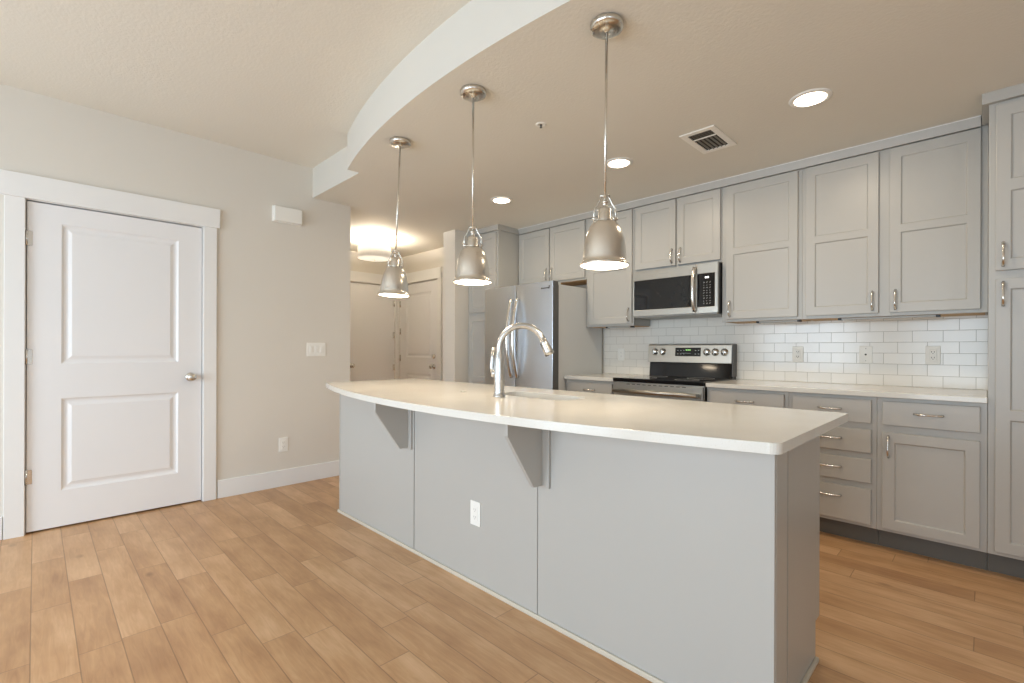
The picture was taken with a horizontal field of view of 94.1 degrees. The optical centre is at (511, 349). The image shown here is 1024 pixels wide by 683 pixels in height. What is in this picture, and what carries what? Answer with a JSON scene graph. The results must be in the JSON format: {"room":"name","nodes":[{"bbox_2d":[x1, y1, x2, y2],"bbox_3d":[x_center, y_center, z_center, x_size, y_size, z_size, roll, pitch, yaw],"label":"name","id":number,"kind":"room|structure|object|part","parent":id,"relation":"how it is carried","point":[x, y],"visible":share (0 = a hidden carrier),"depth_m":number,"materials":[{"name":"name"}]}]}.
{"room":"kitchen","nodes":[
{"label":"kitchen","id":0,"kind":"room"},
{"bbox_2d":[0,84,468,538],"bbox_3d":[-2.617,-0.249,3.378,0.211,2.767,7.280,0,0,45],"label":"wall","id":1,"kind":"structure","parent":0,"point":[282,288],"depth_m":3.81,"materials":[{"name":"paint"}]},
{"bbox_2d":[0,517,1,539],"bbox_3d":[-4.052,1.061,1.828,0.014,0.137,2.864,0,0,45],"label":"baseboard","id":2,"kind":"structure","parent":1,"relation":"attached to","point":[0,517],"depth_m":2.83,"materials":[{"name":"white paint"}]},
{"bbox_2d":[0,169,219,539],"bbox_3d":[-2.663,0.033,3.256,0.096,2.203,1.145,0,0,45],"label":"trim","id":3,"kind":"structure","parent":1,"relation":"attached to","point":[15,187],"depth_m":2.93,"materials":[{"name":"white paint"}]},
{"bbox_2d":[24,201,201,532],"bbox_3d":[-2.640,0.105,3.229,0.105,2.034,0.926,0,0,45],"label":"door","id":4,"kind":"structure","parent":1,"relation":"in","point":[113,353],"depth_m":3.19,"materials":[{"name":"white paint"}]},
{"bbox_3d":[-2.350,0.200,3.495,0.070,0.064,0.064,0,0,45],"label":"knob","id":5,"kind":"part","parent":4,"relation":"part of","materials":[{"name":"silver metal"}]},
{"bbox_2d":[217,460,338,498],"bbox_3d":[-1.869,1.068,4.014,0.014,0.137,1.068,0,0,45],"label":"baseboard","id":6,"kind":"structure","parent":1,"relation":"attached to","point":[273,479],"depth_m":3.92,"materials":[{"name":"white paint"}]},
{"bbox_2d":[279,437,287,451],"bbox_3d":[-1.908,0.791,3.978,0.007,0.117,0.072,0,0,45],"label":"outlet","id":7,"kind":"object","parent":1,"relation":"attached to","point":[283,442],"visible":1,"depth_m":3.98,"materials":[{"name":"white plastic"}]},
{"bbox_2d":[281,440,285,448],"bbox_3d":[-1.906,0.791,3.977,0.002,0.068,0.034,0,0,45],"label":"receptacle","id":8,"kind":"object","parent":7,"relation":"attached to","point":[283,442],"depth_m":3.98,"materials":[{"name":"white plastic"}]},
{"bbox_2d":[272,205,301,225],"bbox_3d":[-1.873,-1.122,3.980,0.045,0.132,0.236,0,0,45],"label":"door chime","id":9,"kind":"object","parent":1,"relation":"attached to","point":[280,214],"visible":1,"depth_m":3.96,"materials":[{"name":"white plastic"}]},
{"bbox_2d":[307,343,325,355],"bbox_3d":[-1.712,-0.003,4.170,0.009,0.117,0.165,0,0,45],"label":"light switch","id":10,"kind":"object","parent":1,"relation":"attached to","point":[313,349],"visible":1,"depth_m":4.17,"materials":[{"name":"white plastic"}]},
{"bbox_2d":[0,0,470,167],"bbox_3d":[-1.131,-1.627,0.039,7.263,0.100,5.050,0,0,45],"label":"ceiling","id":11,"kind":"structure","parent":0,"point":[286,80],"depth_m":2.60,"materials":[{"name":"paint"}]},
{"bbox_2d":[350,251,398,378],"bbox_3d":[-2.271,-0.166,6.343,0.120,2.600,1.895,0,0,45],"label":"wall","id":12,"kind":"structure","parent":0,"point":[356,264],"depth_m":6.54,"materials":[{"name":"paint"}]},
{"bbox_2d":[350,282,394,380],"bbox_3d":[-1.931,0.110,6.581,0.105,2.030,0.723,0,0,45],"label":"door","id":13,"kind":"structure","parent":12,"relation":"in","point":[372,334],"depth_m":6.58,"materials":[{"name":"white paint"}]},
{"bbox_2d":[350,271,397,378],"bbox_3d":[-1.941,0.041,6.621,0.096,2.188,0.801,0,0,45],"label":"trim","id":14,"kind":"structure","parent":12,"relation":"attached to","point":[355,276],"depth_m":6.65,"materials":[{"name":"white paint"}]},
{"bbox_2d":[399,247,442,380],"bbox_3d":[-1.003,-0.162,6.332,1.690,2.600,0.120,0,0,45],"label":"wall","id":15,"kind":"structure","parent":0,"point":[430,259],"depth_m":6.39,"materials":[{"name":"paint"}]},
{"bbox_2d":[399,280,436,379],"bbox_3d":[-1.301,0.105,6.525,0.923,2.045,0.105,0,0,45],"label":"door","id":16,"kind":"structure","parent":15,"relation":"in","point":[418,312],"depth_m":6.52,"materials":[{"name":"white paint"}]},
{"bbox_2d":[398,267,442,380],"bbox_3d":[-1.257,0.034,6.531,1.060,2.208,0.096,0,0,45],"label":"trim","id":17,"kind":"structure","parent":15,"relation":"attached to","point":[434,273],"depth_m":6.19,"materials":[{"name":"white paint"}]},
{"bbox_2d":[0,476,1023,682],"bbox_3d":[-0.853,1.191,1.556,9.000,0.100,7.600,0,0,45],"label":"floor","id":18,"kind":"structure","parent":0,"point":[273,585],"depth_m":2.07,"materials":[{"name":"brown wood"}]},
{"bbox_2d":[467,224,519,383],"bbox_3d":[-0.113,-0.087,5.377,0.505,2.458,0.671,0,0,45],"label":"pantry cabinet","id":19,"kind":"object","parent":18,"relation":"on","point":[500,243],"visible":0.31,"depth_m":5.17,"materials":[{"name":"grey paint"}]},
{"bbox_3d":[-0.325,0.321,5.178,0.433,1.376,0.020,0,0,45],"label":"door","id":20,"kind":"part","parent":19,"relation":"part of","materials":[{"name":"grey paint"}]},
{"bbox_3d":[-0.321,-0.826,5.178,0.433,0.835,0.020,0,0,45],"label":"door","id":21,"kind":"part","parent":19,"relation":"part of","materials":[{"name":"grey paint"}]},
{"bbox_3d":[-0.216,-1.289,5.269,0.505,0.056,0.315,0,0,45],"label":"crown","id":22,"kind":"part","parent":19,"relation":"part of","materials":[{"name":"grey paint"}]},
{"bbox_2d":[485,280,601,390],"bbox_3d":[0.280,0.262,4.795,0.906,1.762,0.878,0,0,45],"label":"refrigerator","id":23,"kind":"object","parent":18,"relation":"on","point":[559,311],"visible":0.57,"depth_m":4.47,"materials":[{"name":"silver metal"}]},
{"bbox_3d":[-0.097,-0.089,4.746,0.440,1.062,0.083,0,0,45],"label":"door","id":24,"kind":"part","parent":23,"relation":"part of","materials":[{"name":"silver metal"}]},
{"bbox_3d":[-0.030,-0.110,4.554,0.037,0.764,0.096,0,0,45],"label":"handle","id":25,"kind":"part","parent":23,"relation":"part of","materials":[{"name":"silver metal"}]},
{"bbox_3d":[0.027,-0.110,4.498,0.037,0.764,0.096,0,0,45],"label":"handle","id":26,"kind":"part","parent":23,"relation":"part of","materials":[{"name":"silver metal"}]},
{"bbox_3d":[0.225,-0.088,4.423,0.460,1.062,0.083,0,0,45],"label":"door","id":27,"kind":"part","parent":23,"relation":"part of","materials":[{"name":"silver metal"}]},
{"bbox_2d":[337,394,819,682],"bbox_3d":[-0.076,0.704,2.511,2.806,0.878,0.856,0,0,45],"label":"kitchen island","id":28,"kind":"object","parent":18,"relation":"on","point":[670,563],"visible":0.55,"depth_m":1.76,"materials":[{"name":"grey paint"}]},
{"bbox_2d":[470,500,480,526],"bbox_3d":[-0.178,0.793,2.308,0.072,0.117,0.007,0,0,45],"label":"outlet","id":29,"kind":"object","parent":28,"relation":"attached to","point":[475,507],"visible":1,"depth_m":2.30,"materials":[{"name":"white plastic"}]},
{"bbox_2d":[473,506,476,520],"bbox_3d":[-0.179,0.793,2.307,0.034,0.068,0.002,0,0,45],"label":"receptacle","id":30,"kind":"object","parent":29,"relation":"attached to","point":[474,507],"depth_m":2.31,"materials":[{"name":"white plastic"}]},
{"bbox_3d":[-0.038,1.133,2.551,2.806,0.020,0.556,0,0,45],"label":"shoe molding","id":31,"kind":"part","parent":28,"relation":"part of","materials":[{"name":"paint"}]},
{"bbox_2d":[326,378,847,454],"bbox_3d":[-0.123,0.250,2.476,2.928,0.030,1.014,0,0,45],"label":"island countertop","id":32,"kind":"structure","parent":28,"relation":"on","point":[723,426],"depth_m":1.76,"materials":[{"name":"stone"}]},
{"bbox_2d":[490,323,553,397],"bbox_3d":[0.049,0.050,2.355,0.321,0.370,0.062,0,0,4],"label":"faucet","id":33,"kind":"object","parent":32,"relation":"on","point":[497,366],"visible":1,"depth_m":2.34,"materials":[{"name":"silver metal"}]},
{"bbox_3d":[-0.094,0.062,2.369,0.033,0.148,0.037,0,0,10],"label":"lever","id":34,"kind":"part","parent":33,"relation":"part of","materials":[{"name":"silver metal"}]},
{"bbox_3d":[0.044,-0.067,2.358,0.244,0.135,0.030,0,0,3],"label":"spout","id":35,"kind":"part","parent":33,"relation":"part of","materials":[{"name":"silver metal"}]},
{"bbox_3d":[0.965,0.708,1.628,0.036,0.878,0.409,0,0,45],"label":"panel","id":36,"kind":"part","parent":28,"relation":"part of","materials":[{"name":"grey paint"}]},
{"bbox_2d":[566,379,613,393],"bbox_3d":[0.880,0.706,4.383,0.522,0.878,0.672,0,0,45],"label":"base cabinet","id":37,"kind":"object","parent":18,"relation":"on","point":[604,387],"visible":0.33,"depth_m":4.16,"materials":[{"name":"grey paint"}]},
{"bbox_2d":[564,373,640,381],"bbox_3d":[0.886,0.251,4.389,0.521,0.030,0.640,0,0,45],"label":"countertop","id":38,"kind":"structure","parent":37,"relation":"on","point":[603,376],"depth_m":4.23,"materials":[{"name":"stone"}]},
{"bbox_2d":[612,344,736,401],"bbox_3d":[1.317,0.549,3.904,0.762,1.196,0.720,0,0,45],"label":"range","id":39,"kind":"object","parent":18,"relation":"on","point":[677,371],"visible":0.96,"depth_m":3.91,"materials":[{"name":"silver metal"}]},
{"bbox_3d":[1.087,0.331,3.672,0.700,0.031,0.064,0,0,45],"label":"handle","id":40,"kind":"part","parent":39,"relation":"part of","materials":[{"name":"silver metal"}]},
{"bbox_3d":[1.117,0.583,3.704,0.748,0.626,0.026,0,0,45],"label":"oven door","id":41,"kind":"part","parent":39,"relation":"part of","materials":[{"name":"silver metal"}]},
{"bbox_3d":[1.342,0.019,4.259,0.062,0.062,0.024,0,0,45],"label":"knob","id":42,"kind":"part","parent":39,"relation":"part of","materials":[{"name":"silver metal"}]},
{"bbox_2d":[613,375,733,385],"bbox_3d":[1.312,0.246,3.898,0.762,0.030,0.580,0,0,45],"label":"cooktop","id":43,"kind":"object","parent":39,"relation":"in","point":[643,380],"depth_m":3.82,"materials":[{"name":"black glass"}]},
{"bbox_3d":[1.536,0.032,4.131,0.742,0.160,0.091,0,0,45],"label":"control panel","id":44,"kind":"part","parent":39,"relation":"part of","materials":[{"name":"silver metal"}]},
{"bbox_3d":[1.623,0.020,3.979,0.062,0.062,0.024,0,0,45],"label":"knob","id":45,"kind":"part","parent":39,"relation":"part of","materials":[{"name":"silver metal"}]},
{"bbox_3d":[1.672,0.020,3.929,0.062,0.062,0.024,0,0,45],"label":"knob","id":46,"kind":"part","parent":39,"relation":"part of","materials":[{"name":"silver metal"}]},
{"bbox_3d":[1.725,0.020,3.876,0.062,0.062,0.024,0,0,45],"label":"knob","id":47,"kind":"part","parent":39,"relation":"part of","materials":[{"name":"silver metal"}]},
{"bbox_2d":[707,387,788,407],"bbox_3d":[1.798,0.710,3.465,0.529,0.878,0.672,0,0,45],"label":"base cabinet","id":48,"kind":"object","parent":18,"relation":"on","point":[779,399],"visible":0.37,"depth_m":3.23,"materials":[{"name":"grey paint"}]},
{"bbox_3d":[1.576,0.352,3.241,0.128,0.014,0.038,0,0,45],"label":"handle","id":49,"kind":"part","parent":48,"relation":"part of","materials":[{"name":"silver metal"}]},
{"bbox_2d":[706,379,987,402],"bbox_3d":[2.128,0.256,3.149,1.438,0.030,0.640,0,0,45],"label":"countertop","id":50,"kind":"structure","parent":48,"relation":"on","point":[922,393],"depth_m":2.91,"materials":[{"name":"stone"}]},
{"bbox_2d":[789,392,878,544],"bbox_3d":[2.148,0.711,3.117,0.456,0.878,0.671,0,0,45],"label":"base cabinet","id":51,"kind":"object","parent":18,"relation":"on","point":[848,451],"visible":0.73,"depth_m":2.85,"materials":[{"name":"grey paint"}]},
{"bbox_3d":[1.925,0.353,2.893,0.128,0.014,0.038,0,0,45],"label":"handle","id":52,"kind":"part","parent":51,"relation":"part of","materials":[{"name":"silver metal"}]},
{"bbox_3d":[1.923,0.874,2.893,0.128,0.014,0.038,0,0,45],"label":"handle","id":53,"kind":"part","parent":51,"relation":"part of","materials":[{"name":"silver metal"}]},
{"bbox_3d":[1.924,0.700,2.893,0.128,0.014,0.038,0,0,45],"label":"handle","id":54,"kind":"part","parent":51,"relation":"part of","materials":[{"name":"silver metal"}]},
{"bbox_3d":[1.924,0.527,2.893,0.128,0.014,0.038,0,0,45],"label":"handle","id":55,"kind":"part","parent":51,"relation":"part of","materials":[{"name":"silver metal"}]},
{"bbox_3d":[1.944,0.359,2.912,0.407,0.136,0.020,0,0,45],"label":"drawer","id":56,"kind":"part","parent":51,"relation":"part of","materials":[{"name":"grey paint"}]},
{"bbox_3d":[1.942,0.914,2.912,0.407,0.204,0.020,0,0,45],"label":"drawer","id":57,"kind":"part","parent":51,"relation":"part of","materials":[{"name":"grey paint"}]},
{"bbox_3d":[1.943,0.707,2.912,0.407,0.138,0.020,0,0,45],"label":"drawer","id":58,"kind":"part","parent":51,"relation":"part of","materials":[{"name":"grey paint"}]},
{"bbox_3d":[1.944,0.533,2.912,0.407,0.136,0.020,0,0,45],"label":"drawer","id":59,"kind":"part","parent":51,"relation":"part of","materials":[{"name":"grey paint"}]},
{"bbox_2d":[877,397,987,569],"bbox_3d":[2.469,0.712,2.795,0.452,0.878,0.672,0,0,45],"label":"base cabinet","id":60,"kind":"object","parent":18,"relation":"on","point":[932,454],"visible":0.95,"depth_m":2.58,"materials":[{"name":"grey paint"}]},
{"bbox_3d":[2.124,0.548,2.693,0.014,0.129,0.039,0,0,45],"label":"handle","id":61,"kind":"part","parent":60,"relation":"part of","materials":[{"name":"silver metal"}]},
{"bbox_3d":[2.246,0.355,2.572,0.128,0.014,0.038,0,0,45],"label":"handle","id":62,"kind":"part","parent":60,"relation":"part of","materials":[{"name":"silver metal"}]},
{"bbox_3d":[2.266,0.361,2.591,0.400,0.136,0.020,0,0,45],"label":"drawer","id":63,"kind":"part","parent":60,"relation":"part of","materials":[{"name":"grey paint"}]},
{"bbox_3d":[2.265,0.746,2.591,0.400,0.550,0.020,0,0,45],"label":"door","id":64,"kind":"part","parent":60,"relation":"part of","materials":[{"name":"grey paint"}]},
{"bbox_2d":[982,83,1023,578],"bbox_3d":[2.856,-0.076,2.410,0.686,2.458,0.671,0,0,45],"label":"pantry cabinet","id":65,"kind":"object","parent":18,"relation":"on","point":[1002,109],"visible":1,"depth_m":2.38,"materials":[{"name":"grey paint"}]},
{"bbox_3d":[2.447,-0.280,2.373,0.014,0.129,0.039,0,0,45],"label":"handle","id":66,"kind":"part","parent":65,"relation":"part of","materials":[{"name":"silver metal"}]},
{"bbox_3d":[2.447,-0.478,2.373,0.014,0.129,0.039,0,0,45],"label":"handle","id":67,"kind":"part","parent":65,"relation":"part of","materials":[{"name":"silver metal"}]},
{"bbox_3d":[2.753,-1.278,2.303,0.686,0.056,0.315,0,0,45],"label":"crown","id":68,"kind":"part","parent":65,"relation":"part of","materials":[{"name":"grey paint"}]},
{"bbox_3d":[2.661,0.332,2.196,0.610,1.376,0.020,0,0,45],"label":"door","id":69,"kind":"part","parent":65,"relation":"part of","materials":[{"name":"grey paint"}]},
{"bbox_3d":[2.664,-0.815,2.196,0.610,0.835,0.020,0,0,45],"label":"door","id":70,"kind":"part","parent":65,"relation":"part of","materials":[{"name":"grey paint"}]},
{"bbox_2d":[313,0,1023,257],"bbox_3d":[0.811,-1.487,3.212,9.000,0.349,2.915,0,0,45],"label":"ceiling","id":71,"kind":"structure","parent":0,"point":[676,68],"depth_m":2.48,"materials":[{"name":"paint"}]},
{"bbox_2d":[358,237,390,261],"bbox_3d":[-1.625,-1.187,5.631,0.380,0.268,0.380,0,0,45],"label":"drum ceiling light","id":72,"kind":"object","parent":71,"relation":"attached to","point":[368,252],"visible":0.97,"depth_m":5.50,"materials":[{"name":"white glass"}]},
{"bbox_2d":[358,255,390,260],"bbox_3d":[-1.626,-1.076,5.632,0.372,0.013,0.372,0,0,45],"label":"diffuser","id":73,"kind":"object","parent":72,"relation":"attached to","point":[363,257],"depth_m":5.57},
{"bbox_2d":[378,137,410,297],"bbox_3d":[-0.742,-0.826,3.005,0.199,0.985,0.199,0,0,-29],"label":"pendant light","id":74,"kind":"object","parent":71,"relation":"hanging from","point":[394,283],"visible":1,"depth_m":2.96,"materials":[{"name":"silver metal"}]},
{"bbox_2d":[379,294,407,297],"bbox_3d":[-0.744,-0.340,3.005,0.184,0.014,0.184,2,0,45],"label":"diffuser","id":75,"kind":"object","parent":74,"relation":"attached to","point":[387,295],"depth_m":2.96,"materials":[{"name":"white glass"}]},
{"bbox_3d":[-0.740,-0.433,3.005,0.199,0.181,0.199,2,0,45],"label":"lamp shade","id":76,"kind":"part","parent":74,"relation":"part of","materials":[{"name":"silver metal"}]},
{"bbox_3d":[-0.720,-0.937,3.005,0.010,0.688,0.010,2,0,45],"label":"rod","id":77,"kind":"part","parent":74,"relation":"part of","materials":[{"name":"silver metal"}]},
{"bbox_2d":[453,84,491,284],"bbox_3d":[-0.199,-0.824,2.423,0.199,0.983,0.199,0,0,45],"label":"pendant light","id":78,"kind":"object","parent":71,"relation":"hanging from","point":[472,268],"visible":1,"depth_m":2.38,"materials":[{"name":"silver metal"}]},
{"bbox_3d":[-0.200,-0.432,2.423,0.199,0.181,0.199,0,0,45],"label":"lamp shade","id":79,"kind":"part","parent":78,"relation":"part of","materials":[{"name":"silver metal"}]},
{"bbox_2d":[454,280,490,284],"bbox_3d":[-0.200,-0.340,2.423,0.184,0.014,0.184,0,0,45],"label":"diffuser","id":80,"kind":"object","parent":78,"relation":"attached to","point":[463,282],"depth_m":2.38,"materials":[{"name":"white glass"}]},
{"bbox_3d":[-0.198,-0.936,2.423,0.010,0.688,0.010,0,0,45],"label":"rod","id":81,"kind":"part","parent":78,"relation":"part of","materials":[{"name":"silver metal"}]},
{"bbox_2d":[490,196,512,203],"bbox_3d":[-0.092,-1.312,4.185,0.196,0.007,0.196,0,0,45],"label":"recessed light","id":82,"kind":"object","parent":71,"relation":"in","point":[501,199],"visible":1,"depth_m":4.18,"materials":[{"name":"white plastic"}]},
{"bbox_2d":[536,122,545,127],"bbox_3d":[0.169,-1.304,2.779,0.062,0.020,0.062,0,0,45],"label":"sprinkler head","id":83,"kind":"object","parent":71,"relation":"attached to","point":[538,123],"visible":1,"depth_m":2.77},
{"bbox_2d":[579,12,629,269],"bbox_3d":[0.377,-0.820,1.918,0.199,0.983,0.199,1,0,45],"label":"pendant light","id":84,"kind":"object","parent":71,"relation":"hanging from","point":[604,245],"visible":1,"depth_m":1.88,"materials":[{"name":"silver metal"}]},
{"bbox_3d":[0.373,-0.428,1.918,0.199,0.181,0.199,1,0,45],"label":"lamp shade","id":85,"kind":"part","parent":84,"relation":"part of","materials":[{"name":"silver metal"}]},
{"bbox_2d":[581,262,627,269],"bbox_3d":[0.372,-0.336,1.919,0.184,0.014,0.184,1,0,45],"label":"diffuser","id":86,"kind":"object","parent":84,"relation":"attached to","point":[586,265],"depth_m":1.89,"materials":[{"name":"white glass"}]},
{"bbox_3d":[0.378,-0.932,1.918,0.010,0.688,0.010,1,0,45],"label":"rod","id":87,"kind":"part","parent":84,"relation":"part of","materials":[{"name":"silver metal"}]},
{"bbox_2d":[607,157,632,168],"bbox_3d":[0.750,-1.309,3.347,0.196,0.007,0.196,0,0,45],"label":"recessed light","id":88,"kind":"object","parent":71,"relation":"in","point":[620,162],"visible":0.91,"depth_m":3.33,"materials":[{"name":"white plastic"}]},
{"bbox_2d":[679,125,736,153],"bbox_3d":[1.228,-1.307,2.975,0.215,0.007,0.360,0,0,45],"label":"ceiling vent","id":89,"kind":"object","parent":71,"relation":"in","point":[711,138],"visible":1,"depth_m":2.97,"materials":[{"name":"white metal"}]},
{"bbox_2d":[789,88,832,107],"bbox_3d":[1.553,-1.306,2.481,0.196,0.007,0.196,0,0,45],"label":"recessed light","id":90,"kind":"object","parent":71,"relation":"in","point":[812,97],"visible":1,"depth_m":2.47,"materials":[{"name":"white plastic"}]},
{"bbox_2d":[574,169,988,505],"bbox_3d":[2.405,-0.149,3.421,6.834,2.600,0.120,0,0,45],"label":"wall","id":91,"kind":"structure","parent":0,"point":[580,286],"depth_m":4.02,"materials":[{"name":"paint"}]},
{"bbox_2d":[519,219,586,285],"bbox_3d":[0.487,-0.997,5.004,0.905,0.632,0.354,0,0,45],"label":"upper cabinet","id":92,"kind":"object","parent":91,"relation":"attached to","point":[554,253],"visible":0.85,"depth_m":4.87,"materials":[{"name":"grey paint"}]},
{"bbox_3d":[0.234,-0.978,5.073,0.427,0.552,0.020,0,0,45],"label":"door","id":93,"kind":"part","parent":92,"relation":"part of","materials":[{"name":"grey paint"}]},
{"bbox_3d":[0.550,-0.977,4.756,0.437,0.552,0.020,0,0,45],"label":"door","id":94,"kind":"part","parent":92,"relation":"part of","materials":[{"name":"grey paint"}]},
{"bbox_3d":[0.512,-0.683,5.031,0.882,0.004,0.278,0,0,45],"label":"underside panel","id":95,"kind":"part","parent":92,"relation":"part of","materials":[{"name":"brown wood"}]},
{"bbox_2d":[518,115,980,234],"bbox_3d":[1.354,-1.284,3.939,3.598,0.054,0.046,0,0,45],"label":"crown molding","id":96,"kind":"structure","parent":92,"relation":"attached to","point":[971,123],"depth_m":3.32,"materials":[{"name":"grey paint"}]},
{"bbox_2d":[587,208,649,327],"bbox_3d":[0.987,-0.764,4.498,0.517,1.096,0.346,0,0,45],"label":"upper cabinet","id":97,"kind":"object","parent":91,"relation":"attached to","point":[609,292],"visible":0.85,"depth_m":4.36,"materials":[{"name":"grey paint"}]},
{"bbox_3d":[0.904,-0.744,4.403,0.468,1.015,0.020,0,0,45],"label":"door","id":98,"kind":"part","parent":97,"relation":"part of","materials":[{"name":"grey paint"}]},
{"bbox_3d":[1.011,-0.218,4.525,0.494,0.004,0.270,0,0,45],"label":"underside panel","id":99,"kind":"part","parent":97,"relation":"part of","materials":[{"name":"brown wood"}]},
{"bbox_2d":[606,326,634,328],"bbox_3d":[0.995,-0.208,4.391,0.280,0.014,0.046,0,0,45],"label":"light","id":100,"kind":"object","parent":97,"relation":"attached to","point":[617,326],"visible":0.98,"depth_m":4.34,"materials":[{"name":"grey metal"}]},
{"bbox_2d":[635,188,722,271],"bbox_3d":[1.444,-0.995,4.047,0.765,0.630,0.354,0,0,45],"label":"upper cabinet","id":101,"kind":"object","parent":91,"relation":"attached to","point":[687,230],"visible":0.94,"depth_m":3.92,"materials":[{"name":"grey paint"}]},
{"bbox_3d":[1.226,-0.976,4.081,0.374,0.549,0.020,0,0,45],"label":"door","id":102,"kind":"part","parent":101,"relation":"part of","materials":[{"name":"grey paint"}]},
{"bbox_2d":[633,262,721,319],"bbox_3d":[1.423,-0.477,4.014,0.735,0.399,0.426,0,0,45],"label":"microwave","id":103,"kind":"object","parent":101,"relation":"attached to","point":[688,291],"visible":0.96,"depth_m":3.88,"materials":[{"name":"silver metal"}]},
{"bbox_3d":[1.261,-0.483,3.976,0.559,0.389,0.026,0,0,45],"label":"door","id":104,"kind":"part","parent":103,"relation":"part of","materials":[{"name":"black glass"}]},
{"bbox_3d":[1.428,-0.477,3.751,0.029,0.369,0.061,0,0,45],"label":"handle","id":105,"kind":"part","parent":103,"relation":"part of","materials":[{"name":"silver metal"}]},
{"bbox_3d":[1.521,-0.482,3.716,0.174,0.389,0.026,0,0,45],"label":"control panel","id":106,"kind":"part","parent":103,"relation":"part of","materials":[{"name":"silver metal"}]},
{"bbox_3d":[1.492,-0.975,3.815,0.350,0.549,0.020,0,0,45],"label":"door","id":107,"kind":"part","parent":101,"relation":"part of","materials":[{"name":"grey paint"}]},
{"bbox_2d":[722,169,811,323],"bbox_3d":[1.905,-0.760,3.581,0.545,1.096,0.346,0,0,45],"label":"upper cabinet","id":108,"kind":"object","parent":91,"relation":"attached to","point":[762,241],"visible":0.98,"depth_m":3.47,"materials":[{"name":"grey paint"}]},
{"bbox_3d":[1.647,-0.311,3.620,0.014,0.129,0.039,0,0,45],"label":"handle","id":109,"kind":"part","parent":108,"relation":"part of","materials":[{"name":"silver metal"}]},
{"bbox_3d":[1.929,-0.214,3.607,0.522,0.004,0.270,0,0,45],"label":"underside panel","id":110,"kind":"part","parent":108,"relation":"part of","materials":[{"name":"brown wood"}]},
{"bbox_2d":[756,320,801,322],"bbox_3d":[1.932,-0.204,3.454,0.290,0.014,0.046,0,0,45],"label":"light","id":111,"kind":"object","parent":108,"relation":"attached to","point":[779,320],"visible":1,"depth_m":3.43,"materials":[{"name":"grey metal"}]},
{"bbox_2d":[604,314,987,389],"bbox_3d":[1.899,-0.013,3.836,2.735,0.515,0.008,0,0,45],"label":"tiled wall","id":112,"kind":"structure","parent":91,"relation":"attached to","point":[830,348],"depth_m":3.40,"materials":[{"name":"white tile"}]},
{"bbox_2d":[618,349,624,360],"bbox_3d":[1.067,0.046,4.656,0.072,0.117,0.007,0,0,45],"label":"outlet","id":113,"kind":"object","parent":112,"relation":"attached to","point":[621,352],"visible":1,"depth_m":4.65,"materials":[{"name":"white plastic"}]},
{"bbox_2d":[792,347,802,361],"bbox_3d":[2.147,0.034,3.578,0.072,0.117,0.007,0,0,45],"label":"outlet","id":114,"kind":"object","parent":112,"relation":"attached to","point":[797,352],"visible":1,"depth_m":3.58,"materials":[{"name":"beige plastic"}]},
{"bbox_2d":[795,350,799,358],"bbox_3d":[2.145,0.034,3.576,0.034,0.068,0.002,0,0,45],"label":"receptacle","id":115,"kind":"object","parent":114,"relation":"attached to","point":[797,352],"depth_m":3.58,"materials":[{"name":"beige plastic"}]},
{"bbox_2d":[859,346,871,362],"bbox_3d":[2.438,0.033,3.284,0.072,0.117,0.010,0,0,45],"label":"wall plate","id":116,"kind":"object","parent":112,"relation":"attached to","point":[865,352],"visible":1,"depth_m":3.29,"materials":[{"name":"beige plastic"}]},
{"bbox_2d":[926,346,940,363],"bbox_3d":[2.686,0.034,3.039,0.072,0.117,0.007,0,0,45],"label":"outlet","id":117,"kind":"object","parent":112,"relation":"attached to","point":[933,353],"visible":1,"depth_m":3.04,"materials":[{"name":"beige plastic"}]},
{"bbox_2d":[929,350,936,359],"bbox_3d":[2.684,0.034,3.038,0.034,0.068,0.002,0,0,45],"label":"receptacle","id":118,"kind":"object","parent":117,"relation":"attached to","point":[932,353],"depth_m":3.04,"materials":[{"name":"beige plastic"}]},
{"bbox_2d":[802,118,988,320],"bbox_3d":[2.421,-0.758,3.066,0.911,1.096,0.346,0,0,45],"label":"upper cabinet","id":119,"kind":"object","parent":91,"relation":"attached to","point":[901,230],"visible":1,"depth_m":2.92,"materials":[{"name":"grey paint"}]},
{"bbox_3d":[2.167,-0.739,3.141,0.401,1.015,0.020,0,0,45],"label":"door","id":120,"kind":"part","parent":119,"relation":"part of","materials":[{"name":"grey paint"}]},
{"bbox_3d":[2.267,-0.309,3.001,0.014,0.129,0.039,0,0,45],"label":"handle","id":121,"kind":"part","parent":119,"relation":"part of","materials":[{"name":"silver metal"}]},
{"bbox_2d":[838,315,940,320],"bbox_3d":[2.371,-0.203,3.016,0.510,0.014,0.046,0,0,45],"label":"light","id":122,"kind":"object","parent":119,"relation":"attached to","point":[914,316],"visible":1,"depth_m":3.00,"materials":[{"name":"grey metal"}]},
{"bbox_3d":[2.445,-0.212,3.092,0.888,0.004,0.270,0,0,45],"label":"underside panel","id":123,"kind":"part","parent":119,"relation":"part of","materials":[{"name":"brown wood"}]},
{"bbox_3d":[2.348,-0.309,2.921,0.014,0.129,0.039,0,0,45],"label":"handle","id":124,"kind":"part","parent":119,"relation":"part of","materials":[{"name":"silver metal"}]},
{"bbox_3d":[2.490,-0.738,2.818,0.404,1.015,0.020,0,0,45],"label":"door","id":125,"kind":"part","parent":119,"relation":"part of","materials":[{"name":"grey paint"}]}
]}

